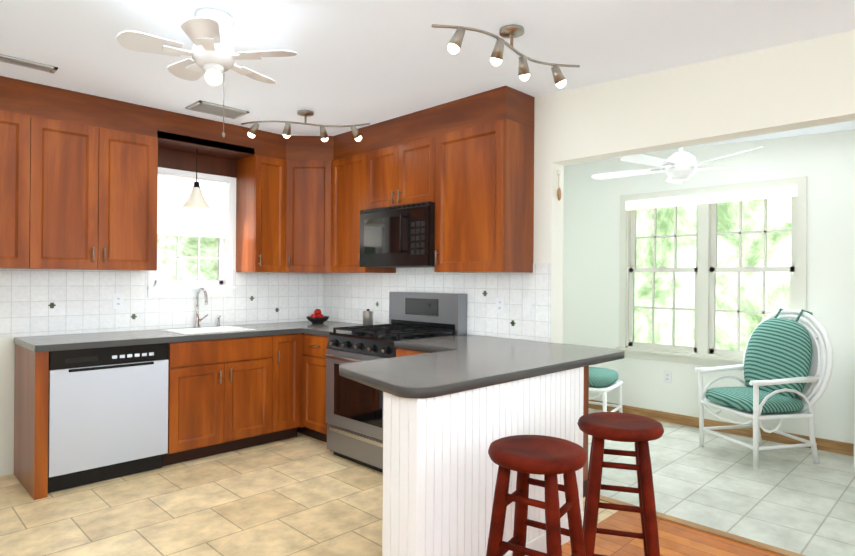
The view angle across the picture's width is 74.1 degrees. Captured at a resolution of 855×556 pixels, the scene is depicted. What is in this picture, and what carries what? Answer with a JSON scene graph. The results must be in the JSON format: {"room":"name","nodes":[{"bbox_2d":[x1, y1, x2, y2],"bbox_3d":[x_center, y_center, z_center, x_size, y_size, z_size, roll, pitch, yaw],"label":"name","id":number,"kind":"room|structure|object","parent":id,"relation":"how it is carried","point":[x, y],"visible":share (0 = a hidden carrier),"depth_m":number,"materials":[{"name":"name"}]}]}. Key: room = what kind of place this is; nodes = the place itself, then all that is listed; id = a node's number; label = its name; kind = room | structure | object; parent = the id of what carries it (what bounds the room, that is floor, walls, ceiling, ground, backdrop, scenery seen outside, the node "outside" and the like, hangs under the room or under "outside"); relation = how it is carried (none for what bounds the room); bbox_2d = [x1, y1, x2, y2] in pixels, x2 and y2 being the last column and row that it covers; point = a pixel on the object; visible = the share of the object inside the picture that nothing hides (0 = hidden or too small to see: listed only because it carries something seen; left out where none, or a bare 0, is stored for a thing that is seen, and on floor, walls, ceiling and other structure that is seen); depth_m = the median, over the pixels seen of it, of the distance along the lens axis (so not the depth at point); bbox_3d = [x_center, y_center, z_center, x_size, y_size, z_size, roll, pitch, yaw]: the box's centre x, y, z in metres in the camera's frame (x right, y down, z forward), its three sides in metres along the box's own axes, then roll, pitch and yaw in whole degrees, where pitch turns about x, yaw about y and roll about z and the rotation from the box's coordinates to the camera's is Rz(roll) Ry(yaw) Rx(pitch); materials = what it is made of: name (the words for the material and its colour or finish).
{"room":"kitchen","nodes":[
{"label":"kitchen","id":0,"kind":"room"},
{"bbox_2d":[0,167,279,475],"bbox_3d":[-2.450,0.037,4.198,0.140,2.550,4.180,0,0,45],"label":"wall","id":1,"kind":"structure","parent":0,"point":[7,359],"depth_m":3.76,"materials":[{"name":"white paint"}]},
{"bbox_2d":[0,76,35,268],"bbox_3d":[-2.887,-0.652,3.413,0.339,1.178,0.758,0,0,45],"label":"upper cabinet","id":2,"kind":"object","parent":1,"relation":"attached to","point":[17,97],"depth_m":3.52,"materials":[{"name":"brown wood"}]},
{"bbox_2d":[32,83,159,270],"bbox_3d":[-2.349,-0.647,3.954,0.339,1.178,0.768,0,0,45],"label":"upper cabinet","id":3,"kind":"object","parent":1,"relation":"attached to","point":[78,180],"depth_m":3.82,"materials":[{"name":"brown wood"}]},
{"bbox_2d":[0,269,321,337],"bbox_3d":[-2.084,0.163,4.462,0.008,0.476,2.992,0,0,45],"label":"backsplash","id":4,"kind":"structure","parent":1,"relation":"attached to","point":[82,300],"depth_m":4.26,"materials":[{"name":"tile"}]},
{"bbox_2d":[113,293,123,308],"bbox_3d":[-2.308,0.173,4.224,0.008,0.116,0.072,0,0,45],"label":"outlet","id":5,"kind":"object","parent":4,"relation":"attached to","point":[118,300],"visible":1,"depth_m":4.22,"materials":[{"name":"white plastic"}]},
{"bbox_2d":[48,291,515,325],"bbox_3d":[-1.008,0.201,3.904,2.303,0.240,2.263,0,0,45],"label":"accent tiles","id":6,"kind":"object","parent":4,"relation":"attached to","point":[133,316],"visible":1,"depth_m":4.09,"materials":[{"name":"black tile"}]},
{"bbox_2d":[147,167,235,296],"bbox_3d":[-1.954,-0.357,4.660,0.190,1.012,0.706,0,0,45],"label":"window","id":7,"kind":"structure","parent":1,"relation":"in","point":[174,217],"depth_m":4.67,"materials":[{"name":"white paint"}]},
{"bbox_2d":[160,109,259,271],"bbox_3d":[-1.805,-0.642,4.501,0.339,1.178,0.774,0,0,45],"label":"upper cabinet","id":8,"kind":"object","parent":1,"relation":"attached to","point":[236,155],"depth_m":4.64,"materials":[{"name":"brown wood"}]},
{"bbox_2d":[182,149,210,209],"bbox_3d":[-1.823,-0.783,4.470,0.216,0.470,0.216,0,0,45],"label":"light","id":9,"kind":"object","parent":8,"relation":"hanging from","point":[196,200],"visible":1,"depth_m":4.43,"materials":[{"name":"white glass"}]},
{"bbox_2d":[256,130,287,272],"bbox_3d":[-1.432,-0.639,4.877,0.339,1.178,0.286,0,0,45],"label":"upper cabinet","id":10,"kind":"object","parent":1,"relation":"attached to","point":[273,146],"depth_m":4.77,"materials":[{"name":"brown wood"}]},
{"bbox_2d":[284,156,331,272],"bbox_3d":[-1.020,-0.527,4.865,0.284,0.955,0.284,0,0,45],"label":"upper cabinet","id":11,"kind":"object","parent":1,"relation":"attached to","point":[307,179],"depth_m":4.87,"materials":[{"name":"brown wood"}]},
{"bbox_2d":[0,408,854,555],"bbox_3d":[0.419,1.359,2.849,6.120,0.060,6.330,0,0,45],"label":"floor","id":12,"kind":"structure","parent":0,"point":[300,494],"depth_m":3.34,"materials":[{"name":"tile"}]},
{"bbox_2d":[48,343,168,492],"bbox_3d":[-2.227,0.876,3.841,0.586,0.873,0.696,0,0,45],"label":"dishwasher","id":13,"kind":"object","parent":12,"relation":"on","point":[107,413],"visible":0.92,"depth_m":3.62,"materials":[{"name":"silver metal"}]},
{"bbox_2d":[163,333,328,465],"bbox_3d":[-1.233,0.885,4.531,1.098,0.872,1.676,0,0,45],"label":"base cabinet","id":14,"kind":"object","parent":12,"relation":"on","point":[228,395],"depth_m":4.29,"materials":[{"name":"brown wood"}]},
{"bbox_2d":[14,321,341,351],"bbox_3d":[-1.667,0.424,4.420,0.640,0.040,2.455,0,0,45],"label":"countertop","id":15,"kind":"structure","parent":14,"relation":"on","point":[45,343],"depth_m":3.88,"materials":[{"name":"grey stone"}]},
{"bbox_2d":[193,288,221,327],"bbox_3d":[-1.755,0.240,4.598,0.208,0.326,0.226,0,0,45],"label":"faucet","id":16,"kind":"object","parent":15,"relation":"on","point":[197,321],"visible":0.96,"depth_m":4.58,"materials":[{"name":"silver metal"}]},
{"bbox_2d":[162,326,255,333],"bbox_3d":[-1.701,0.496,4.393,0.446,0.193,0.556,0,0,45],"label":"sink basin","id":17,"kind":"object","parent":15,"relation":"in","point":[204,330],"visible":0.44,"depth_m":4.53,"materials":[{"name":"white ceramic"}]},
{"bbox_2d":[274,321,325,324],"bbox_3d":[-1.022,0.430,5.062,0.390,0.040,0.635,0,0,45],"label":"countertop","id":18,"kind":"structure","parent":14,"relation":"on","point":[299,322],"depth_m":5.08,"materials":[{"name":"grey stone"}]},
{"bbox_2d":[306,309,328,323],"bbox_3d":[-0.991,0.344,5.114,0.210,0.131,0.210,0,0,45],"label":"fruit bowl","id":19,"kind":"object","parent":18,"relation":"on","point":[317,317],"visible":1,"depth_m":5.06,"materials":[{"name":"black"}]},
{"bbox_2d":[302,322,362,336],"bbox_3d":[-0.635,0.432,4.676,0.462,0.040,0.638,0,0,45],"label":"countertop","id":20,"kind":"structure","parent":14,"relation":"on","point":[322,330],"depth_m":4.60,"materials":[{"name":"grey stone"}]},
{"bbox_2d":[363,309,372,325],"bbox_3d":[-0.502,0.337,4.783,0.090,0.150,0.090,0,0,45],"label":"canister","id":21,"kind":"object","parent":20,"relation":"on","point":[368,317],"visible":0.88,"depth_m":4.75,"materials":[{"name":"silver metal"}]},
{"bbox_2d":[325,292,466,472],"bbox_3d":[-0.253,0.720,4.191,0.760,1.215,0.779,0,0,45],"label":"range","id":22,"kind":"object","parent":12,"relation":"on","point":[354,415],"visible":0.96,"depth_m":4.08,"materials":[{"name":"silver metal"}]},
{"bbox_2d":[396,348,430,356],"bbox_3d":[0.225,0.893,3.745,0.538,0.872,0.696,0,0,45],"label":"base cabinet","id":23,"kind":"object","parent":12,"relation":"on","point":[400,352],"depth_m":3.62,"materials":[{"name":"brown wood"}]},
{"bbox_2d":[394,334,517,348],"bbox_3d":[0.227,0.436,3.746,0.542,0.040,0.720,0,0,45],"label":"countertop","id":24,"kind":"structure","parent":23,"relation":"on","point":[426,343],"depth_m":3.70,"materials":[{"name":"grey stone"}]},
{"bbox_2d":[382,367,583,555],"bbox_3d":[0.321,0.891,2.620,0.212,0.873,1.232,0,0,45],"label":"base cabinet","id":25,"kind":"object","parent":12,"relation":"on","point":[440,469],"visible":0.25,"depth_m":2.30,"materials":[{"name":"white paint"}]},
{"bbox_2d":[583,366,588,497],"bbox_3d":[0.579,0.895,3.392,0.462,0.872,0.696,0,0,45],"label":"base cabinet","id":26,"kind":"object","parent":12,"relation":"on","point":[586,369],"depth_m":3.45,"materials":[{"name":"brown wood"}]},
{"bbox_2d":[339,339,623,398],"bbox_3d":[0.317,0.435,2.941,0.720,0.040,1.735,0,0,45],"label":"countertop","id":27,"kind":"structure","parent":26,"relation":"on","point":[447,365],"depth_m":2.68,"materials":[{"name":"grey stone"}]},
{"bbox_2d":[589,367,622,412],"bbox_3d":[1.513,1.095,5.254,0.472,0.496,0.572,0,0,33],"label":"wicker ottoman","id":28,"kind":"object","parent":12,"relation":"on","point":[604,380],"visible":0.44,"depth_m":5.05,"materials":[{"name":"white"}]},
{"bbox_2d":[600,495,804,555],"bbox_3d":[1.948,1.335,2.536,3.230,0.008,0.060,0,0,45],"label":"threshold","id":29,"kind":"object","parent":12,"relation":"on","point":[749,542],"depth_m":2.96,"materials":[{"name":"brown wood"}]},
{"bbox_2d":[695,308,832,469],"bbox_3d":[2.536,0.793,4.306,0.906,1.116,0.866,0,0,45],"label":"wicker chair","id":30,"kind":"object","parent":12,"relation":"on","point":[786,366],"visible":1,"depth_m":4.16,"materials":[{"name":"white"}]},
{"bbox_2d":[854,355,854,466],"bbox_3d":[3.417,0.927,3.884,0.750,0.850,0.300,0,0,45],"label":"rack","id":31,"kind":"object","parent":12,"relation":"on","point":[854,410],"visible":1,"depth_m":4.04,"materials":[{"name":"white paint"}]},
{"bbox_2d":[0,0,854,165],"bbox_3d":[0.437,-1.189,2.855,6.120,0.264,6.330,0,0,45],"label":"ceiling","id":32,"kind":"structure","parent":0,"point":[355,62],"depth_m":2.95,"materials":[{"name":"white paint"}]},
{"bbox_2d":[0,54,57,72],"bbox_3d":[-2.346,-1.233,3.218,0.100,0.012,0.400,0,0,45],"label":"ceiling vent","id":33,"kind":"object","parent":32,"relation":"in","point":[27,64],"visible":0.98,"depth_m":3.25,"materials":[{"name":"white metal"}]},
{"bbox_2d":[117,8,296,136],"bbox_3d":[-1.025,-0.949,2.673,0.744,0.558,0.768,0,0,45],"label":"kitchen ceiling fan","id":34,"kind":"object","parent":32,"relation":"hanging from","point":[207,31],"visible":1,"depth_m":2.59,"materials":[{"name":"white plastic"}]},
{"bbox_2d":[186,100,248,118],"bbox_3d":[-1.532,-1.226,4.136,0.240,0.012,0.370,0,0,45],"label":"ceiling vent","id":35,"kind":"object","parent":32,"relation":"in","point":[212,108],"visible":0.94,"depth_m":4.12,"materials":[{"name":"white metal"}]},
{"bbox_2d":[241,110,369,141],"bbox_3d":[-0.898,-1.124,4.179,0.700,0.199,0.667,0,0,45],"label":"track light","id":36,"kind":"object","parent":32,"relation":"attached to","point":[252,131],"visible":1,"depth_m":4.16,"materials":[{"name":"silver metal"}]},
{"bbox_2d":[431,24,579,87],"bbox_3d":[0.405,-1.093,2.724,0.235,0.202,0.881,0,0,45],"label":"track light","id":37,"kind":"object","parent":32,"relation":"attached to","point":[511,31],"visible":1,"depth_m":2.68,"materials":[{"name":"silver metal"}]},
{"bbox_2d":[591,147,775,183],"bbox_3d":[1.883,-0.960,4.304,1.317,0.444,1.326,0,0,45],"label":"ceiling fan","id":38,"kind":"object","parent":32,"relation":"hanging from","point":[680,166],"visible":0.73,"depth_m":4.22,"materials":[{"name":"white plastic"}]},
{"bbox_2d":[356,30,854,343],"bbox_3d":[1.094,0.060,3.522,5.840,2.550,0.140,0,0,45],"label":"wall","id":39,"kind":"structure","parent":0,"point":[798,85],"depth_m":3.14,"materials":[{"name":"white paint"}]},
{"bbox_2d":[328,127,363,272],"bbox_3d":[-0.542,-0.633,4.815,0.468,1.178,0.339,0,0,45],"label":"upper cabinet","id":40,"kind":"object","parent":39,"relation":"attached to","point":[346,154],"depth_m":4.73,"materials":[{"name":"brown wood"}]},
{"bbox_2d":[364,107,431,272],"bbox_3d":[-0.103,-0.631,4.379,0.770,1.178,0.339,0,0,45],"label":"upper cabinet","id":41,"kind":"object","parent":39,"relation":"attached to","point":[398,150],"depth_m":4.27,"materials":[{"name":"brown wood"}]},
{"bbox_2d":[359,201,434,267],"bbox_3d":[-0.143,-0.310,4.340,0.766,0.447,0.448,0,0,45],"label":"microwave","id":42,"kind":"object","parent":41,"relation":"attached to","point":[400,236],"visible":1,"depth_m":4.17,"materials":[{"name":"black metal"}]},
{"bbox_2d":[322,263,550,341],"bbox_3d":[-0.109,0.157,4.613,2.580,0.516,0.008,0,0,45],"label":"backsplash","id":43,"kind":"structure","parent":39,"relation":"attached to","point":[349,297],"depth_m":4.18,"materials":[{"name":"tile"}]},
{"bbox_2d":[496,297,504,313],"bbox_3d":[0.510,0.192,3.985,0.072,0.116,0.008,0,0,45],"label":"outlet","id":44,"kind":"object","parent":43,"relation":"attached to","point":[500,305],"visible":1,"depth_m":3.98,"materials":[{"name":"white plastic"}]},
{"bbox_2d":[523,298,531,314],"bbox_3d":[0.672,0.193,3.822,0.072,0.116,0.012,0,0,45],"label":"outlet","id":45,"kind":"object","parent":43,"relation":"attached to","point":[527,306],"visible":1,"depth_m":3.82,"materials":[{"name":"white plastic"}]},
{"bbox_2d":[432,86,534,272],"bbox_3d":[0.382,-0.628,3.897,0.598,1.178,0.339,0,0,45],"label":"upper cabinet","id":46,"kind":"object","parent":39,"relation":"attached to","point":[483,143],"depth_m":3.74,"materials":[{"name":"brown wood"}]},
{"bbox_2d":[557,170,560,200],"bbox_3d":[0.873,-0.613,3.749,0.021,0.205,0.036,0,0,45],"label":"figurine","id":47,"kind":"object","parent":39,"relation":"hanging from","point":[559,189],"visible":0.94,"depth_m":3.74,"materials":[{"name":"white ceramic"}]},
{"bbox_2d":[562,511,781,555],"bbox_3d":[0.761,1.357,0.881,2.860,0.060,4.020,0,0,45],"label":"floor","id":48,"kind":"structure","parent":0,"point":[675,539],"depth_m":2.85,"materials":[{"name":"brown wood"}]},
{"bbox_2d":[486,435,587,555],"bbox_3d":[0.379,0.958,1.970,0.375,0.742,0.375,0,0,45],"label":"stool","id":49,"kind":"object","parent":48,"relation":"on","point":[549,458],"visible":1,"depth_m":1.92,"materials":[{"name":"brown wood"}]},
{"bbox_2d":[577,412,663,555],"bbox_3d":[0.795,0.962,2.346,0.427,0.742,0.427,0,0,45],"label":"stool","id":50,"kind":"object","parent":48,"relation":"on","point":[600,428],"visible":0.98,"depth_m":2.25,"materials":[{"name":"brown wood"}]},
{"bbox_2d":[562,130,854,443],"bbox_3d":[2.947,0.076,4.712,4.890,2.550,0.140,0,0,45],"label":"wall","id":51,"kind":"structure","parent":0,"point":[824,163],"depth_m":4.99,"materials":[{"name":"white paint"}]},
{"bbox_2d":[664,370,671,383],"bbox_3d":[2.247,0.927,5.295,0.072,0.116,0.008,0,0,45],"label":"outlet","id":52,"kind":"object","parent":51,"relation":"attached to","point":[667,376],"visible":1,"depth_m":5.29,"materials":[{"name":"white plastic"}]},
{"bbox_2d":[615,176,806,366],"bbox_3d":[2.505,-0.016,5.111,1.610,1.600,0.200,0,0,45],"label":"sunroom window","id":53,"kind":"structure","parent":51,"relation":"in","point":[703,351],"depth_m":5.07,"materials":[{"name":"white paint"}]},
{"bbox_2d":[589,400,853,455],"bbox_3d":[2.934,1.306,4.605,4.750,0.090,0.015,0,0,45],"label":"baseboard","id":54,"kind":"structure","parent":51,"relation":"attached to","point":[839,447],"depth_m":4.91,"materials":[{"name":"brown wood"}]},
{"label":"outside","id":55,"kind":"structure","parent":0,"visible":0},
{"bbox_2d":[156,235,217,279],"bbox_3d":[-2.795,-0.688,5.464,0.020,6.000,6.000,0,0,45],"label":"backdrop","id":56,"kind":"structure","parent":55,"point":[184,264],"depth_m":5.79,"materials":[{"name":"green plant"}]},
{"bbox_2d":[634,197,791,350],"bbox_3d":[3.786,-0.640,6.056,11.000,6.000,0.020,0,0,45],"label":"window panes","id":57,"kind":"structure","parent":55,"point":[685,262],"depth_m":6.47,"materials":[{"name":"clear glass"}]}
]}

